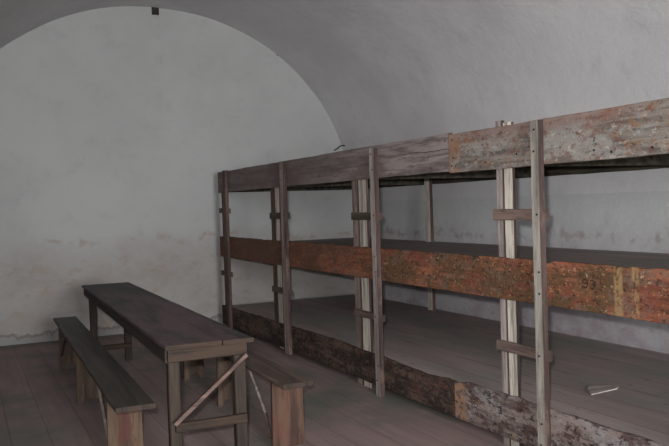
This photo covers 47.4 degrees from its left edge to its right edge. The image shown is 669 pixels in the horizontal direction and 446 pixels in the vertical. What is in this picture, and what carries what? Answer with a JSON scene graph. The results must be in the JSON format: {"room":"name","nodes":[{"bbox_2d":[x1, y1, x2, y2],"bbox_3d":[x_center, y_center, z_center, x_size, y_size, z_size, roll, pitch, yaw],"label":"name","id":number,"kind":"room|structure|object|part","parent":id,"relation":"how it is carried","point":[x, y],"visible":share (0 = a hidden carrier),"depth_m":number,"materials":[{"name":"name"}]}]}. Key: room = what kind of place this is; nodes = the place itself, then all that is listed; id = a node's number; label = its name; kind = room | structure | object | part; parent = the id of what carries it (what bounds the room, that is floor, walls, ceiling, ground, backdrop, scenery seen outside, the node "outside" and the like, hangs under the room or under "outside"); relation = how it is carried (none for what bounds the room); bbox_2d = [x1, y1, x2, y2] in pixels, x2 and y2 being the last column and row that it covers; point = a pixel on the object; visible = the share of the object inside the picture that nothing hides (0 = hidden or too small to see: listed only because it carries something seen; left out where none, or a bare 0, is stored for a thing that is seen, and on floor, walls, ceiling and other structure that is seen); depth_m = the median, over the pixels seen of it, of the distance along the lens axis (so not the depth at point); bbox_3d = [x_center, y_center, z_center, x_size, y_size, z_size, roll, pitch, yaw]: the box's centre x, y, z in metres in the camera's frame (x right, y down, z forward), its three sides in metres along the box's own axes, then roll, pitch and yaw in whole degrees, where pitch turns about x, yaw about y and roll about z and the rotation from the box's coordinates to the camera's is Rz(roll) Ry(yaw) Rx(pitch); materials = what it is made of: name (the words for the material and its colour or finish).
{"room":"dormitory","nodes":[
{"label":"dormitory","id":0,"kind":"room"},
{"bbox_2d":[0,6,354,345],"bbox_3d":[-2.252,-0.818,9.641,6.000,4.358,0.250,-2,2,-26],"label":"wall","id":1,"kind":"structure","parent":0,"point":[119,125],"depth_m":9.44,"materials":[{"name":"paint"}]},
{"bbox_2d":[152,7,158,14],"bbox_3d":[-2.221,-2.649,9.468,0.090,0.113,0.060,-2,2,-26],"label":"wall bracket","id":2,"kind":"object","parent":1,"relation":"attached to","point":[155,11],"visible":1,"depth_m":9.48,"materials":[{"name":"metal"}]},
{"bbox_2d":[0,324,525,445],"bbox_3d":[1.291,1.447,2.610,6.000,0.100,16.128,-2,2,-26],"label":"floor","id":3,"kind":"structure","parent":0,"point":[38,399],"depth_m":5.71,"materials":[{"name":"brown wood"}]},
{"bbox_2d":[53,316,155,445],"bbox_3d":[-1.906,1.196,5.949,0.223,0.446,4.000,-2,1,-25],"label":"bench","id":4,"kind":"object","parent":3,"relation":"on","point":[99,376],"visible":1,"depth_m":4.94,"materials":[{"name":"brown wood"}]},
{"bbox_3d":[-2.561,1.198,7.376,0.210,0.415,0.032,-2,1,-25],"label":"leg","id":5,"kind":"part","parent":4,"relation":"part of","materials":[{"name":"brown wood"}]},
{"bbox_3d":[-1.918,1.211,5.977,0.210,0.415,0.032,-2,1,-25],"label":"leg","id":6,"kind":"part","parent":4,"relation":"part of","materials":[{"name":"brown wood"}]},
{"bbox_3d":[-1.236,1.224,4.496,0.210,0.415,0.032,-2,1,-25],"label":"leg","id":7,"kind":"part","parent":4,"relation":"part of","materials":[{"name":"brown wood"}]},
{"bbox_2d":[82,282,253,445],"bbox_3d":[-1.468,1.016,5.902,0.498,0.781,3.929,-2,1,-24],"label":"table","id":8,"kind":"object","parent":3,"relation":"on","point":[175,333],"visible":0.97,"depth_m":4.30,"materials":[{"name":"brown wood"}]},
{"bbox_3d":[-2.395,1.019,7.570,0.067,0.754,0.065,-2,1,-24],"label":"leg","id":9,"kind":"part","parent":8,"relation":"part of","materials":[{"name":"brown wood"}]},
{"bbox_3d":[-2.096,1.006,7.706,0.068,0.754,0.065,-2,1,-24],"label":"leg","id":10,"kind":"part","parent":8,"relation":"part of","materials":[{"name":"brown wood"}]},
{"bbox_3d":[-0.862,1.052,4.112,0.065,0.754,0.065,-2,1,-24],"label":"leg","id":11,"kind":"part","parent":8,"relation":"part of","materials":[{"name":"brown wood"}]},
{"bbox_3d":[-0.529,1.038,4.264,0.068,0.754,0.065,-2,1,-24],"label":"leg","id":12,"kind":"part","parent":8,"relation":"part of","materials":[{"name":"brown wood"}]},
{"bbox_2d":[183,350,312,445],"bbox_3d":[-0.831,1.163,5.887,0.223,0.446,2.950,-2,1,-25],"label":"bench","id":13,"kind":"object","parent":3,"relation":"on","point":[287,416],"visible":0.56,"depth_m":4.78,"materials":[{"name":"brown wood"}]},
{"bbox_3d":[-1.248,1.172,6.736,0.182,0.415,0.032,-2,1,-25],"label":"leg","id":14,"kind":"part","parent":13,"relation":"part of","materials":[{"name":"brown wood"}]},
{"bbox_3d":[-0.811,1.180,5.814,0.182,0.415,0.032,-2,1,-25],"label":"leg","id":15,"kind":"part","parent":13,"relation":"part of","materials":[{"name":"brown wood"}]},
{"bbox_3d":[-0.851,0.956,5.876,0.194,0.029,2.950,-2,1,-25],"label":"seat","id":16,"kind":"part","parent":13,"relation":"part of","materials":[{"name":"brown wood"}]},
{"bbox_3d":[-0.295,1.188,4.764,0.217,0.415,0.032,-2,1,-25],"label":"leg","id":17,"kind":"part","parent":13,"relation":"part of","materials":[{"name":"brown wood"}]},
{"bbox_2d":[218,98,668,445],"bbox_3d":[1.155,0.322,6.450,2.002,1.975,7.920,-2,2,-26],"label":"bunk bed","id":18,"kind":"object","parent":3,"relation":"on","point":[528,386],"visible":1,"depth_m":5.30,"materials":[{"name":"brown wood"}]},
{"bbox_3d":[-1.367,0.416,9.535,0.027,1.800,0.064,-2,2,-26],"label":"post","id":19,"kind":"part","parent":18,"relation":"part of","materials":[{"name":"wood"}]},
{"bbox_3d":[-1.296,0.344,9.225,0.043,1.955,0.102,-2,2,-26],"label":"ladder post","id":20,"kind":"part","parent":18,"relation":"part of","materials":[{"name":"wood"}]},
{"bbox_3d":[-0.617,0.414,8.003,0.027,1.770,0.114,-2,2,-26],"label":"post","id":21,"kind":"part","parent":18,"relation":"part of","materials":[{"name":"wood"}]},
{"bbox_3d":[-0.562,0.415,7.885,0.021,1.770,0.126,-2,2,-26],"label":"post","id":22,"kind":"part","parent":18,"relation":"part of","materials":[{"name":"wood"}]},
{"bbox_3d":[-0.485,0.347,7.572,0.043,1.915,0.104,-2,2,-26],"label":"ladder post","id":23,"kind":"part","parent":18,"relation":"part of","materials":[{"name":"wood"}]},
{"bbox_3d":[0.199,0.442,6.341,0.027,1.800,0.098,-2,2,-26],"label":"post","id":24,"kind":"part","parent":18,"relation":"part of","materials":[{"name":"wood"}]},
{"bbox_3d":[0.257,0.444,6.216,0.021,1.800,0.133,-2,2,-26],"label":"post","id":25,"kind":"part","parent":18,"relation":"part of","materials":[{"name":"wood"}]},
{"bbox_3d":[0.329,0.386,5.914,0.043,1.925,0.079,-2,2,-26],"label":"ladder post","id":26,"kind":"part","parent":18,"relation":"part of","materials":[{"name":"wood"}]},
{"bbox_3d":[1.090,0.359,8.680,0.041,1.800,0.114,-2,2,-26],"label":"post","id":27,"kind":"part","parent":18,"relation":"part of","materials":[{"name":"beige wood"}]},
{"bbox_3d":[1.031,0.369,4.635,0.027,1.975,0.063,-2,2,-26],"label":"post","id":28,"kind":"part","parent":18,"relation":"part of","materials":[{"name":"wood"}]},
{"bbox_3d":[1.065,0.379,4.561,0.021,1.957,0.086,-2,2,-26],"label":"post","id":29,"kind":"part","parent":18,"relation":"part of","materials":[{"name":"wood"}]},
{"bbox_3d":[2.004,-0.477,6.854,0.061,0.104,7.910,-2,2,-26],"label":"rail","id":30,"kind":"part","parent":18,"relation":"part of","materials":[{"name":"brown wood"}]},
{"bbox_3d":[1.147,0.397,4.244,0.043,1.930,0.071,-2,2,-26],"label":"ladder post","id":31,"kind":"part","parent":18,"relation":"part of","materials":[{"name":"wood"}]},
{"bbox_2d":[588,385,618,394],"bbox_3d":[1.687,1.057,4.856,0.295,0.007,0.160,-2,2,-26],"label":"wood lath","id":32,"kind":"object","parent":18,"relation":"on","point":[592,390],"visible":1,"depth_m":4.84,"materials":[{"name":"grey wood"}]},
{"bbox_2d":[0,0,668,201],"bbox_3d":[1.193,-1.488,2.549,5.822,2.717,15.548,-2,2,-26],"label":"ceiling","id":33,"kind":"structure","parent":0,"point":[381,71],"depth_m":7.64,"materials":[{"name":"paint"}]},
{"bbox_2d":[352,191,668,353],"bbox_3d":[3.779,0.535,3.822,0.214,1.548,15.528,-2,2,-26],"label":"wall","id":34,"kind":"structure","parent":0,"point":[619,221],"depth_m":7.00,"materials":[{"name":"paint"}]}
]}

